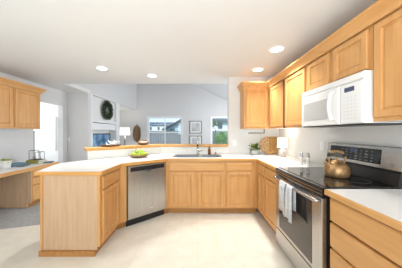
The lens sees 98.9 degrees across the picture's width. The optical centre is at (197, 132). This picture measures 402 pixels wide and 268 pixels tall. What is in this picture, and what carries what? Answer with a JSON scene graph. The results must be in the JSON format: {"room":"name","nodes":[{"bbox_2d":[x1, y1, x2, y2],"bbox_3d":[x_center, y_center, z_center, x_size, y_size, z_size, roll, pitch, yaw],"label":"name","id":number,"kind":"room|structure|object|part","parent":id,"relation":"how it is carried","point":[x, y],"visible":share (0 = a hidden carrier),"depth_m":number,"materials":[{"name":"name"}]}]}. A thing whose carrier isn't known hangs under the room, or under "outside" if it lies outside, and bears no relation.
{"room":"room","nodes":[
{"label":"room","id":0,"kind":"room"},
{"bbox_2d":[0,203,39,228],"bbox_3d":[-1.650,1.360,5.365,9.700,0.050,6.470,0,0,0],"label":"floor","id":1,"kind":"structure","parent":0,"point":[9,217],"depth_m":2.70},
{"bbox_2d":[33,128,40,154],"bbox_3d":[-4.230,0.525,4.450,0.260,1.620,0.260,0,0,0],"label":"floor lamp","id":2,"kind":"object","parent":1,"relation":"on","point":[34,130],"visible":0.19,"depth_m":4.44,"materials":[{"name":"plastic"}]},
{"bbox_2d":[120,128,129,144],"bbox_3d":[-3.270,0.560,7.750,0.440,1.550,0.440,0,0,0],"label":"floor lamp","id":3,"kind":"object","parent":1,"relation":"on","point":[123,131],"visible":0.65,"depth_m":7.59,"materials":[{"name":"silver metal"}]},
{"bbox_3d":[-3.270,-0.050,7.750,0.440,0.330,0.440,0,0,0],"label":"lamp shade","id":4,"kind":"part","parent":3,"relation":"part of","materials":[{"name":"white fabric"}]},
{"bbox_2d":[0,72,66,163],"bbox_3d":[-3.660,0.115,1.080,0.120,2.440,7.360,0,0,0],"label":"wall","id":5,"kind":"structure","parent":0,"point":[15,144],"depth_m":3.69,"materials":[{"name":"white paint"}]},
{"bbox_2d":[0,84,12,128],"bbox_3d":[-3.422,-0.451,2.790,0.346,0.768,0.520,0,0,0],"label":"upper cabinet","id":6,"kind":"object","parent":5,"relation":"attached to","point":[6,92],"visible":1,"depth_m":2.93,"materials":[{"name":"brown wood"}]},
{"bbox_2d":[13,87,39,128],"bbox_3d":[-3.422,-0.451,3.315,0.346,0.768,0.520,0,0,0],"label":"upper cabinet","id":7,"kind":"object","parent":5,"relation":"attached to","point":[26,104],"visible":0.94,"depth_m":3.26,"materials":[{"name":"brown wood"}]},
{"bbox_2d":[0,77,46,93],"bbox_3d":[-3.391,-0.852,3.083,0.408,0.103,1.107,0,0,0],"label":"crown molding","id":8,"kind":"structure","parent":7,"relation":"attached to","point":[4,81],"depth_m":3.13,"materials":[{"name":"brown wood"}]},
{"bbox_2d":[35,102,57,161],"bbox_3d":[-4.950,0.115,5.000,3.100,2.440,0.100,0,0,0],"label":"wall","id":9,"kind":"structure","parent":0,"point":[44,139],"depth_m":4.95,"materials":[{"name":"white paint"}]},
{"bbox_2d":[54,116,57,152],"bbox_3d":[-3.765,0.045,4.994,0.710,1.060,0.112,0,0,0],"label":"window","id":10,"kind":"structure","parent":9,"relation":"in","point":[55,117],"depth_m":4.94,"materials":[{"name":"white"}]},
{"bbox_2d":[67,93,90,161],"bbox_3d":[-3.375,0.115,4.820,0.690,2.440,0.120,0,0,0],"label":"wall","id":11,"kind":"structure","parent":0,"point":[78,104],"depth_m":4.76,"materials":[{"name":"white paint"}]},
{"bbox_2d":[93,130,108,133],"bbox_3d":[-3.370,0.115,5.790,0.100,2.440,1.820,0,0,0],"label":"wall","id":12,"kind":"structure","parent":0,"point":[94,131],"depth_m":5.89,"materials":[{"name":"white paint"}]},
{"bbox_2d":[93,96,113,121],"bbox_3d":[-3.209,-0.740,5.700,0.219,0.700,1.430,0,0,0],"label":"wall","id":13,"kind":"structure","parent":0,"point":[97,102],"depth_m":5.44,"materials":[{"name":"white paint"}]},
{"bbox_2d":[77,84,136,146],"bbox_3d":[-3.175,-1.265,6.250,0.290,5.200,4.700,0,0,0],"label":"wall","id":14,"kind":"structure","parent":0,"point":[125,95],"depth_m":6.42,"materials":[{"name":"white paint"}]},
{"bbox_2d":[93,133,109,146],"bbox_3d":[-3.250,0.375,5.800,0.120,0.680,1.320,0,0,0],"label":"television","id":15,"kind":"object","parent":14,"relation":"attached to","point":[98,139],"visible":0.26,"depth_m":5.76,"materials":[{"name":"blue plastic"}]},
{"bbox_2d":[93,123,115,129],"bbox_3d":[-3.185,-0.185,5.700,0.270,0.200,1.400,0,0,0],"label":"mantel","id":16,"kind":"object","parent":14,"relation":"attached to","point":[96,126],"visible":0.79,"depth_m":5.58,"materials":[{"name":"white wood"}]},
{"bbox_2d":[102,101,113,119],"bbox_3d":[-3.007,-0.741,5.780,0.165,0.676,0.637,0,0,0],"label":"wreath","id":17,"kind":"object","parent":14,"relation":"attached to","point":[106,104],"visible":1,"depth_m":5.76,"materials":[{"name":"green plant"}]},
{"bbox_2d":[120,105,131,109],"bbox_3d":[-3.590,-1.155,7.650,0.880,0.100,1.900,0,0,0],"label":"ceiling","id":18,"kind":"structure","parent":0,"point":[121,107],"depth_m":7.92,"materials":[{"name":"white paint"}]},
{"bbox_2d":[0,209,294,267],"bbox_3d":[-0.990,1.360,0.407,5.220,0.050,6.015,0,0,0],"label":"floor","id":19,"kind":"structure","parent":0,"point":[168,240],"depth_m":2.00,"materials":[{"name":"beige tile"}]},
{"bbox_2d":[0,162,58,207],"bbox_3d":[-3.247,0.973,2.550,0.697,0.725,2.099,0,0,0],"label":"desk","id":20,"kind":"object","parent":19,"relation":"on","point":[19,186],"visible":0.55,"depth_m":3.03,"materials":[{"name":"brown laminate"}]},
{"bbox_2d":[0,158,13,168],"bbox_3d":[-3.260,0.523,2.937,0.196,0.173,0.189,0,0,31],"label":"basket","id":21,"kind":"object","parent":20,"relation":"on","point":[4,163],"visible":1,"depth_m":2.89,"materials":[{"name":"white"}]},
{"bbox_3d":[-3.263,0.985,3.038,0.665,0.677,0.015,0,0,0],"label":"panel","id":22,"kind":"part","parent":20,"relation":"part of","materials":[{"name":"brown wood"}]},
{"bbox_2d":[11,162,27,166],"bbox_3d":[-3.370,0.592,3.170,0.220,0.035,0.300,0,0,0],"label":"folded cloth","id":23,"kind":"object","parent":20,"relation":"on","point":[16,163],"visible":0.73,"depth_m":3.19,"materials":[{"name":"blue fabric"}]},
{"bbox_3d":[-2.942,1.093,3.307,0.036,0.265,0.498,0,0,0],"label":"drawer","id":24,"kind":"part","parent":20,"relation":"part of","materials":[{"name":"brown wood"}]},
{"bbox_3d":[-2.942,0.880,3.307,0.036,0.130,0.498,0,0,0],"label":"drawer","id":25,"kind":"part","parent":20,"relation":"part of","materials":[{"name":"brown wood"}]},
{"bbox_2d":[28,160,46,163],"bbox_3d":[-3.220,0.592,3.445,0.250,0.036,0.200,0,0,0],"label":"book","id":26,"kind":"object","parent":20,"relation":"on","point":[46,160],"visible":0.59,"depth_m":3.35,"materials":[{"name":"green paper"}]},
{"bbox_2d":[26,159,46,161],"bbox_3d":[-3.220,0.558,3.445,0.240,0.030,0.190,0,0,0],"label":"book","id":27,"kind":"object","parent":26,"relation":"on","point":[32,160],"visible":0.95,"depth_m":3.35,"materials":[{"name":"yellow paper"}]},
{"bbox_2d":[35,151,44,159],"bbox_3d":[-3.155,0.463,3.445,0.103,0.158,0.103,0,0,0],"label":"lantern","id":28,"kind":"object","parent":27,"relation":"on","point":[39,157],"visible":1,"depth_m":3.44,"materials":[{"name":"black metal"}]},
{"bbox_3d":[-2.942,0.735,3.307,0.036,0.130,0.498,0,0,0],"label":"drawer","id":29,"kind":"part","parent":20,"relation":"part of","materials":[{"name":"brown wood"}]},
{"bbox_2d":[38,167,119,256],"bbox_3d":[-1.372,0.897,2.091,0.676,0.875,0.487,0,0,0],"label":"base cabinet","id":30,"kind":"object","parent":19,"relation":"on","point":[79,214],"visible":0.93,"depth_m":1.87,"materials":[{"name":"brown wood"}]},
{"bbox_3d":[-1.380,0.868,1.868,0.590,0.815,0.004,0,0,0],"label":"panel","id":31,"kind":"part","parent":30,"relation":"part of","materials":[{"name":"brown wood"}]},
{"bbox_3d":[-1.044,0.555,2.095,0.020,0.130,0.390,0,0,0],"label":"drawer","id":32,"kind":"part","parent":30,"relation":"part of","materials":[{"name":"brown wood"}]},
{"bbox_3d":[-1.044,0.925,2.095,0.020,0.570,0.390,0,0,0],"label":"door","id":33,"kind":"part","parent":30,"relation":"part of","materials":[{"name":"brown wood"}]},
{"bbox_2d":[115,166,126,229],"bbox_3d":[-1.343,0.897,2.598,0.713,0.875,0.522,0,0,0],"label":"base cabinet","id":34,"kind":"object","parent":19,"relation":"on","point":[123,170],"visible":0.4,"depth_m":2.37,"materials":[{"name":"brown wood"}]},
{"bbox_2d":[126,162,165,226],"bbox_3d":[-0.914,0.900,2.786,0.600,0.870,0.600,0,0,-39],"label":"dishwasher","id":35,"kind":"object","parent":19,"relation":"on","point":[146,183],"visible":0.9,"depth_m":2.55,"materials":[{"name":"silver metal"}]},
{"bbox_2d":[164,161,168,213],"bbox_3d":[-0.684,0.897,3.083,0.413,0.875,0.614,0,0,0],"label":"base cabinet","id":36,"kind":"object","parent":19,"relation":"on","point":[166,210],"visible":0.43,"depth_m":2.79,"materials":[{"name":"brown wood"}]},
{"bbox_2d":[168,161,224,212],"bbox_3d":[-0.013,0.897,3.090,0.925,0.875,0.620,0,0,0],"label":"base cabinet","id":37,"kind":"object","parent":19,"relation":"on","point":[193,186],"visible":0.99,"depth_m":2.79,"materials":[{"name":"brown wood"}]},
{"bbox_3d":[-0.250,0.925,2.789,0.400,0.570,0.020,0,0,0],"label":"door","id":38,"kind":"part","parent":37,"relation":"part of","materials":[{"name":"brown wood"}]},
{"bbox_3d":[-0.013,0.547,2.810,0.925,0.174,0.020,0,0,0],"label":"rail","id":39,"kind":"part","parent":37,"relation":"part of","materials":[{"name":"brown wood"}]},
{"bbox_3d":[-0.010,0.555,2.789,0.880,0.130,0.020,0,0,0],"label":"drawer","id":40,"kind":"part","parent":37,"relation":"part of","materials":[{"name":"brown wood"}]},
{"bbox_3d":[0.216,0.925,2.789,0.427,0.570,0.020,0,0,0],"label":"door","id":41,"kind":"part","parent":37,"relation":"part of","materials":[{"name":"brown wood"}]},
{"bbox_2d":[225,161,256,212],"bbox_3d":[0.711,0.897,3.090,0.517,0.875,0.620,0,0,0],"label":"base cabinet","id":42,"kind":"object","parent":19,"relation":"on","point":[240,176],"visible":0.92,"depth_m":2.79,"materials":[{"name":"brown wood"}]},
{"bbox_3d":[0.680,0.555,2.789,0.413,0.130,0.020,0,0,0],"label":"drawer","id":43,"kind":"part","parent":42,"relation":"part of","materials":[{"name":"brown wood"}]},
{"bbox_3d":[0.680,0.925,2.789,0.413,0.570,0.020,0,0,0],"label":"door","id":44,"kind":"part","parent":42,"relation":"part of","materials":[{"name":"brown wood"}]},
{"bbox_2d":[256,162,269,224],"bbox_3d":[1.281,0.897,2.933,0.660,0.875,0.935,0,0,0],"label":"base cabinet","id":45,"kind":"object","parent":19,"relation":"on","point":[260,167],"visible":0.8,"depth_m":2.59,"materials":[{"name":"brown wood"}]},
{"bbox_2d":[35,154,323,174],"bbox_3d":[-0.132,0.441,2.627,3.494,0.040,1.567,0,0,0],"label":"countertop","id":46,"kind":"structure","parent":45,"relation":"on","point":[95,166],"depth_m":2.41,"materials":[{"name":"white laminate"}]},
{"bbox_2d":[128,154,148,157],"bbox_3d":[-0.995,0.396,2.920,0.357,0.050,0.265,0,0,0],"label":"fruit bowl","id":47,"kind":"object","parent":46,"relation":"on","point":[135,156],"visible":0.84,"depth_m":2.82,"materials":[{"name":"brown wood"}]},
{"bbox_2d":[172,154,222,157],"bbox_3d":[0.000,0.514,3.105,0.870,0.197,0.430,0,0,0],"label":"sink","id":48,"kind":"object","parent":46,"relation":"in","point":[174,155],"visible":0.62,"depth_m":3.23,"materials":[{"name":"silver metal"}]},
{"bbox_2d":[174,155,198,156],"bbox_3d":[-0.193,0.515,3.078,0.425,0.196,0.325,0,0,0],"label":"basin","id":49,"kind":"object","parent":48,"relation":"in","point":[174,155],"depth_m":3.23,"materials":[{"name":"grey metal"}]},
{"bbox_2d":[202,155,219,156],"bbox_3d":[0.235,0.515,3.078,0.320,0.196,0.325,0,0,0],"label":"basin","id":50,"kind":"object","parent":48,"relation":"in","point":[202,155],"depth_m":3.23,"materials":[{"name":"grey metal"}]},
{"bbox_2d":[197,136,202,154],"bbox_3d":[0.006,0.242,3.215,0.120,0.348,0.191,0,0,29],"label":"faucet","id":51,"kind":"object","parent":46,"relation":"on","point":[198,151],"visible":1,"depth_m":3.25,"materials":[{"name":"silver metal"}]},
{"bbox_2d":[246,143,261,154],"bbox_3d":[1.064,0.307,3.236,0.300,0.227,0.189,0,0,0],"label":"potted plant","id":52,"kind":"object","parent":46,"relation":"on","point":[255,150],"visible":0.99,"depth_m":3.20,"materials":[{"name":"green plant"}]},
{"bbox_3d":[1.075,0.370,3.250,0.160,0.100,0.160,0,0,0],"label":"pot","id":53,"kind":"part","parent":52,"relation":"part of","materials":[{"name":"white ceramic"}]},
{"bbox_2d":[259,136,276,153],"bbox_3d":[1.350,0.243,3.285,0.354,0.346,0.084,0,0,0],"label":"woven trivet","id":54,"kind":"object","parent":46,"relation":"on","point":[267,137],"visible":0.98,"depth_m":3.28,"materials":[{"name":"wicker"}]},
{"bbox_2d":[269,137,277,153],"bbox_3d":[1.490,0.250,3.387,0.160,0.340,0.041,0,0,0],"label":"cutting board","id":55,"kind":"object","parent":46,"relation":"on","point":[275,138],"visible":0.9,"depth_m":3.38,"materials":[{"name":"wood"}]},
{"bbox_2d":[277,138,287,156],"bbox_3d":[1.475,0.258,2.990,0.170,0.325,0.170,0,0,0],"label":"table lamp","id":56,"kind":"object","parent":46,"relation":"on","point":[282,143],"visible":0.98,"depth_m":2.93,"materials":[{"name":"white fabric"}]},
{"bbox_3d":[1.475,0.178,2.990,0.170,0.165,0.170,0,0,0],"label":"lamp shade","id":57,"kind":"part","parent":56,"relation":"part of","materials":[{"name":"white fabric"}]},
{"bbox_2d":[299,152,303,164],"bbox_3d":[1.345,0.338,2.225,0.048,0.166,0.048,0,0,0],"label":"grinder","id":58,"kind":"object","parent":46,"relation":"on","point":[301,153],"visible":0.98,"depth_m":2.21,"materials":[{"name":"grey"}]},
{"bbox_2d":[306,153,309,165],"bbox_3d":[1.385,0.338,2.155,0.048,0.166,0.048,0,0,0],"label":"grinder","id":59,"kind":"object","parent":46,"relation":"on","point":[308,154],"visible":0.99,"depth_m":2.14,"materials":[{"name":"grey"}]},
{"bbox_3d":[0.961,0.555,2.587,0.020,0.130,0.205,0,0,0],"label":"drawer","id":60,"kind":"part","parent":45,"relation":"part of","materials":[{"name":"brown wood"}]},
{"bbox_3d":[0.961,0.925,2.587,0.020,0.570,0.205,0,0,0],"label":"door","id":61,"kind":"part","parent":45,"relation":"part of","materials":[{"name":"brown wood"}]},
{"bbox_2d":[265,166,275,232],"bbox_3d":[1.281,0.897,2.263,0.660,0.875,0.400,0,0,0],"label":"base cabinet","id":62,"kind":"object","parent":19,"relation":"on","point":[270,182],"visible":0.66,"depth_m":2.26,"materials":[{"name":"brown wood"}]},
{"bbox_3d":[0.961,0.555,2.260,0.020,0.130,0.365,0,0,0],"label":"drawer","id":63,"kind":"part","parent":62,"relation":"part of","materials":[{"name":"brown wood"}]},
{"bbox_2d":[273,143,401,267],"bbox_3d":[1.244,0.727,1.669,0.743,1.215,0.756,0,0,0],"label":"range","id":64,"kind":"object","parent":19,"relation":"on","point":[305,242],"visible":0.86,"depth_m":1.48,"materials":[{"name":"silver metal"}]},
{"bbox_2d":[279,180,295,223],"bbox_3d":[0.876,0.668,1.702,0.059,0.337,0.260,0,0,0],"label":"tea towel","id":65,"kind":"object","parent":64,"relation":"hanging from","point":[286,194],"visible":1,"depth_m":1.64,"materials":[{"name":"white fabric"}]},
{"bbox_3d":[0.952,1.211,1.669,0.034,0.188,0.752,0,0,0],"label":"storage drawer","id":66,"kind":"part","parent":64,"relation":"part of","materials":[{"name":"metal"}]},
{"bbox_3d":[0.904,0.520,1.669,0.063,0.026,0.733,0,0,0],"label":"handle","id":67,"kind":"part","parent":64,"relation":"part of","materials":[{"name":"metal"}]},
{"bbox_3d":[0.952,0.803,1.669,0.034,0.608,0.752,0,0,0],"label":"oven door","id":68,"kind":"part","parent":64,"relation":"part of","materials":[{"name":"metal"}]},
{"bbox_3d":[0.940,0.455,1.669,0.050,0.081,0.756,0,0,0],"label":"trim","id":69,"kind":"part","parent":64,"relation":"part of","materials":[{"name":"silver metal"}]},
{"bbox_2d":[323,150,350,177],"bbox_3d":[1.295,0.285,1.600,0.200,0.247,0.200,0,0,37],"label":"kettle","id":70,"kind":"object","parent":64,"relation":"on","point":[336,168],"visible":1,"depth_m":1.55,"materials":[{"name":"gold metal"}]},
{"bbox_3d":[1.197,0.301,1.592,0.070,0.095,0.041,0,0,0],"label":"spout","id":71,"kind":"part","parent":70,"relation":"part of","materials":[{"name":"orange metal"}]},
{"bbox_3d":[1.297,0.229,1.600,0.173,0.134,0.022,0,0,0],"label":"handle","id":72,"kind":"part","parent":70,"relation":"part of","materials":[{"name":"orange metal"}]},
{"bbox_2d":[279,167,397,188],"bbox_3d":[1.238,0.420,1.669,0.545,0.020,0.756,0,0,0],"label":"cooktop","id":73,"kind":"object","parent":64,"relation":"in","point":[316,175],"depth_m":1.47,"materials":[{"name":"black glass"}]},
{"bbox_2d":[330,198,401,267],"bbox_3d":[1.288,0.897,0.945,0.646,0.875,0.660,0,0,0],"label":"base cabinet","id":74,"kind":"object","parent":19,"relation":"on","point":[357,239],"visible":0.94,"depth_m":1.02,"materials":[{"name":"brown wood"}]},
{"bbox_3d":[0.983,0.936,0.947,0.036,0.174,0.633,0,0,0],"label":"drawer","id":75,"kind":"part","parent":74,"relation":"part of","materials":[{"name":"brown wood"}]},
{"bbox_2d":[324,189,401,231],"bbox_3d":[1.280,0.441,0.615,0.671,0.040,1.330,0,0,0],"label":"countertop","id":76,"kind":"structure","parent":74,"relation":"on","point":[383,205],"depth_m":1.05,"materials":[{"name":"white laminate"}]},
{"bbox_3d":[0.983,0.746,0.947,0.036,0.174,0.633,0,0,0],"label":"drawer","id":77,"kind":"part","parent":74,"relation":"part of","materials":[{"name":"brown wood"}]},
{"bbox_2d":[87,147,227,159],"bbox_3d":[-0.627,0.810,3.296,2.509,1.050,0.556,0,0,-18],"label":"wall","id":78,"kind":"structure","parent":0,"point":[101,154],"depth_m":3.37,"materials":[{"name":"white paint"}]},
{"bbox_2d":[84,144,228,150],"bbox_3d":[-0.651,0.263,3.316,2.582,0.045,0.671,0,0,-19],"label":"bar ledge","id":79,"kind":"object","parent":78,"relation":"on","point":[147,145],"visible":1,"depth_m":3.28,"materials":[{"name":"brown wood"}]},
{"bbox_2d":[100,140,120,146],"bbox_3d":[-1.480,0.180,2.935,0.350,0.118,0.175,0,0,-39],"label":"tray","id":80,"kind":"object","parent":79,"relation":"on","point":[112,144],"visible":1,"depth_m":2.91,"materials":[{"name":"white"}]},
{"bbox_2d":[137,139,148,144],"bbox_3d":[-1.030,0.184,3.275,0.246,0.112,0.148,0,0,-39],"label":"dish","id":81,"kind":"object","parent":79,"relation":"on","point":[143,141],"visible":0.97,"depth_m":3.24,"materials":[{"name":"wood"}]},
{"bbox_3d":[-1.030,0.210,3.275,0.246,0.058,0.148,0,0,-39],"label":"dish","id":82,"kind":"part","parent":81,"relation":"part of","materials":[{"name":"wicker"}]},
{"bbox_2d":[120,84,226,145],"bbox_3d":[-0.365,-1.265,8.660,7.330,5.200,0.120,0,0,0],"label":"wall","id":83,"kind":"structure","parent":0,"point":[191,102],"depth_m":8.60,"materials":[{"name":"white paint"}]},
{"bbox_2d":[133,123,140,141],"bbox_3d":[-3.020,0.018,8.519,0.392,0.933,0.082,0,0,0],"label":"wall art","id":84,"kind":"object","parent":83,"relation":"attached to","point":[136,131],"visible":1,"depth_m":8.52,"materials":[{"name":"brown wood"}]},
{"bbox_2d":[147,116,181,143],"bbox_3d":[-1.635,-0.060,8.644,1.770,1.490,0.112,0,0,0],"label":"window","id":85,"kind":"structure","parent":83,"relation":"in","point":[148,117],"depth_m":8.62,"materials":[{"name":"white"}]},
{"bbox_3d":[-1.635,0.005,8.660,1.580,0.040,0.050,0,0,0],"label":"meeting rail","id":86,"kind":"part","parent":85,"relation":"part of","materials":[{"name":"white"}]},
{"bbox_2d":[190,121,201,132],"bbox_3d":[-0.090,-0.265,8.582,0.610,0.620,0.029,0,0,0],"label":"framed picture","id":87,"kind":"object","parent":83,"relation":"attached to","point":[195,126],"visible":1,"depth_m":8.58,"materials":[{"name":"black paper"}]},
{"bbox_2d":[190,136,201,143],"bbox_3d":[-0.090,0.475,8.582,0.610,0.620,0.029,0,0,0],"label":"framed picture","id":88,"kind":"object","parent":83,"relation":"attached to","point":[193,139],"visible":0.6,"depth_m":8.58,"materials":[{"name":"black paper"}]},
{"bbox_2d":[210,116,226,143],"bbox_3d":[1.225,-0.060,8.644,1.150,1.490,0.112,0,0,0],"label":"window","id":89,"kind":"structure","parent":83,"relation":"in","point":[211,117],"depth_m":8.60,"materials":[{"name":"white"}]},
{"bbox_2d":[0,0,377,92],"bbox_3d":[-0.260,-1.155,1.140,6.920,0.100,7.480,0,0,0],"label":"ceiling","id":90,"kind":"structure","parent":0,"point":[56,44],"depth_m":1.98,"materials":[{"name":"white paint"}]},
{"bbox_2d":[95,66,107,69],"bbox_3d":[-1.640,-1.100,2.950,0.196,0.010,0.196,0,0,0],"label":"recessed light","id":91,"kind":"object","parent":90,"relation":"in","point":[96,67],"visible":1,"depth_m":2.95,"materials":[{"name":"white"}]},
{"bbox_2d":[252,67,263,71],"bbox_3d":[1.060,-1.100,3.020,0.196,0.010,0.196,0,0,0],"label":"recessed light","id":92,"kind":"object","parent":90,"relation":"in","point":[259,69],"visible":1,"depth_m":3.00,"materials":[{"name":"white"}]},
{"bbox_2d":[269,45,284,52],"bbox_3d":[1.050,-1.100,2.280,0.196,0.010,0.196,0,0,0],"label":"recessed light","id":93,"kind":"object","parent":90,"relation":"in","point":[275,49],"visible":1,"depth_m":2.27,"materials":[{"name":"white"}]},
{"bbox_2d":[194,84,226,99],"bbox_3d":[0.085,-2.325,6.250,6.230,3.110,4.700,0,0,0],"label":"vault","id":94,"kind":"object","parent":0,"point":[220,90],"visible":0.08,"depth_m":7.78,"materials":[{"name":"white paint"}]},
{"bbox_2d":[227,77,278,153],"bbox_3d":[1.117,0.115,3.473,1.005,2.440,0.115,0,0,0],"label":"wall","id":95,"kind":"structure","parent":0,"point":[243,137],"depth_m":3.42,"materials":[{"name":"white paint"}]},
{"bbox_2d":[240,88,269,128],"bbox_3d":[1.077,-0.451,3.259,0.465,0.768,0.306,0,0,0],"label":"upper cabinet","id":96,"kind":"object","parent":95,"relation":"attached to","point":[254,102],"visible":0.96,"depth_m":3.12,"materials":[{"name":"brown wood"}]},
{"bbox_3d":[1.075,-0.445,3.116,0.390,0.690,0.020,0,0,0],"label":"door","id":97,"kind":"part","parent":96,"relation":"part of","materials":[{"name":"brown wood"}]},
{"bbox_2d":[237,0,401,91],"bbox_3d":[1.037,-0.852,2.035,0.508,0.103,2.750,0,0,0],"label":"crown molding","id":98,"kind":"structure","parent":96,"relation":"attached to","point":[379,9],"depth_m":1.55,"materials":[{"name":"brown wood"}]},
{"bbox_2d":[279,125,401,164],"bbox_3d":[1.680,0.115,0.465,0.120,2.440,6.130,0,0,0],"label":"wall","id":99,"kind":"structure","parent":0,"point":[304,140],"depth_m":2.10,"materials":[{"name":"white paint"}]},
{"bbox_2d":[270,79,293,128],"bbox_3d":[1.455,-0.451,2.886,0.320,0.768,0.475,0,0,0],"label":"upper cabinet","id":100,"kind":"object","parent":99,"relation":"attached to","point":[276,91],"visible":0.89,"depth_m":2.84,"materials":[{"name":"brown wood"}]},
{"bbox_3d":[1.304,-0.445,2.874,0.020,0.690,0.400,0,0,0],"label":"door","id":101,"kind":"part","parent":100,"relation":"part of","materials":[{"name":"brown wood"}]},
{"bbox_2d":[283,64,307,127],"bbox_3d":[1.455,-0.451,2.350,0.320,0.768,0.590,0,0,0],"label":"upper cabinet","id":102,"kind":"object","parent":99,"relation":"attached to","point":[295,83],"depth_m":2.31,"materials":[{"name":"brown wood"}]},
{"bbox_3d":[1.323,-0.432,2.611,0.013,0.725,0.067,0,0,0],"label":"filler strip","id":103,"kind":"part","parent":102,"relation":"part of","materials":[{"name":"brown wood"}]},
{"bbox_2d":[320,141,323,150],"bbox_3d":[1.615,0.175,2.235,0.008,0.116,0.074,0,0,0],"label":"outlet","id":104,"kind":"object","parent":99,"relation":"attached to","point":[321,142],"visible":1,"depth_m":2.23,"materials":[{"name":"white plastic"}]},
{"bbox_2d":[307,23,373,90],"bbox_3d":[1.455,-0.651,1.670,0.320,0.367,0.764,0,0,0],"label":"upper cabinet","id":105,"kind":"object","parent":99,"relation":"attached to","point":[355,54],"visible":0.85,"depth_m":1.52,"materials":[{"name":"brown wood"}]},
{"bbox_3d":[1.304,-0.640,1.869,0.020,0.300,0.325,0,0,0],"label":"door","id":106,"kind":"part","parent":105,"relation":"part of","materials":[{"name":"brown wood"}]},
{"bbox_3d":[1.304,-0.640,1.482,0.020,0.300,0.330,0,0,0],"label":"door","id":107,"kind":"part","parent":105,"relation":"part of","materials":[{"name":"brown wood"}]},
{"bbox_2d":[302,70,401,127],"bbox_3d":[1.396,-0.263,1.666,0.444,0.408,0.762,0,0,0],"label":"microwave","id":108,"kind":"object","parent":105,"relation":"attached to","point":[348,101],"visible":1,"depth_m":1.47,"materials":[{"name":"white plastic"}]},
{"bbox_3d":[1.252,-0.238,1.774,0.034,0.335,0.545,0,0,0],"label":"door","id":109,"kind":"part","parent":108,"relation":"part of","materials":[{"name":"white plastic"}]},
{"bbox_3d":[1.208,-0.240,1.560,0.068,0.280,0.026,0,0,0],"label":"handle","id":110,"kind":"part","parent":108,"relation":"part of","materials":[{"name":"white plastic"}]},
{"bbox_3d":[1.253,-0.238,1.391,0.033,0.335,0.213,0,0,0],"label":"control panel","id":111,"kind":"part","parent":108,"relation":"part of","materials":[{"name":"white plastic"}]},
{"bbox_2d":[374,6,401,121],"bbox_3d":[1.455,-0.456,0.975,0.320,0.758,0.620,0,0,0],"label":"upper cabinet","id":112,"kind":"object","parent":99,"relation":"attached to","point":[387,30],"visible":0.96,"depth_m":1.17,"materials":[{"name":"brown wood"}]},
{"label":"outside","id":113,"kind":"structure","parent":0,"visible":0},
{"bbox_3d":[0.000,1.560,34.360,80.000,0.050,51.280,0,0,0],"label":"ground","id":114,"kind":"structure","parent":113,"visible":0},
{"bbox_2d":[150,122,173,130],"bbox_3d":[-4.650,0.035,24.660,4.700,3.000,5.480,0,0,0],"label":"house","id":115,"kind":"structure","parent":114,"relation":"on","point":[154,126],"depth_m":22.00,"materials":[{"name":"white"}]},
{"bbox_2d":[162,119,180,143],"bbox_3d":[-1.525,-0.365,18.625,3.650,3.800,5.150,0,0,0],"label":"house","id":116,"kind":"structure","parent":114,"relation":"on","point":[176,126],"depth_m":16.40,"materials":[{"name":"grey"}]},
{"bbox_2d":[150,131,226,143],"bbox_3d":[-0.750,0.700,15.024,13.500,1.670,0.072,0,0,0],"label":"fence","id":117,"kind":"object","parent":114,"relation":"on","point":[155,138],"visible":0.16,"depth_m":14.99,"materials":[{"name":"white wood"}]},
{"bbox_2d":[212,118,221,142],"bbox_3d":[1.423,0.181,13.864,1.081,2.712,1.028,0,0,18],"label":"tree","id":118,"kind":"object","parent":114,"relation":"on","point":[213,121],"visible":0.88,"depth_m":13.89,"materials":[{"name":"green plant"}]},
{"bbox_3d":[1.423,-0.713,13.864,1.081,0.924,1.028,0,0,18],"label":"crown","id":119,"kind":"part","parent":118,"relation":"part of","materials":[{"name":"green plant"}]},
{"bbox_2d":[212,118,226,131],"bbox_3d":[4.400,-0.765,25.500,5.600,4.600,4.800,0,0,0],"label":"house","id":120,"kind":"structure","parent":114,"relation":"on","point":[223,120],"depth_m":23.50,"materials":[{"name":"white"}]},
{"bbox_2d":[212,131,226,143],"bbox_3d":[1.837,0.704,13.139,1.501,1.675,1.465,0,0,-24],"label":"tree","id":121,"kind":"object","parent":114,"relation":"on","point":[220,135],"visible":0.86,"depth_m":12.81,"materials":[{"name":"green plant"}]}
]}

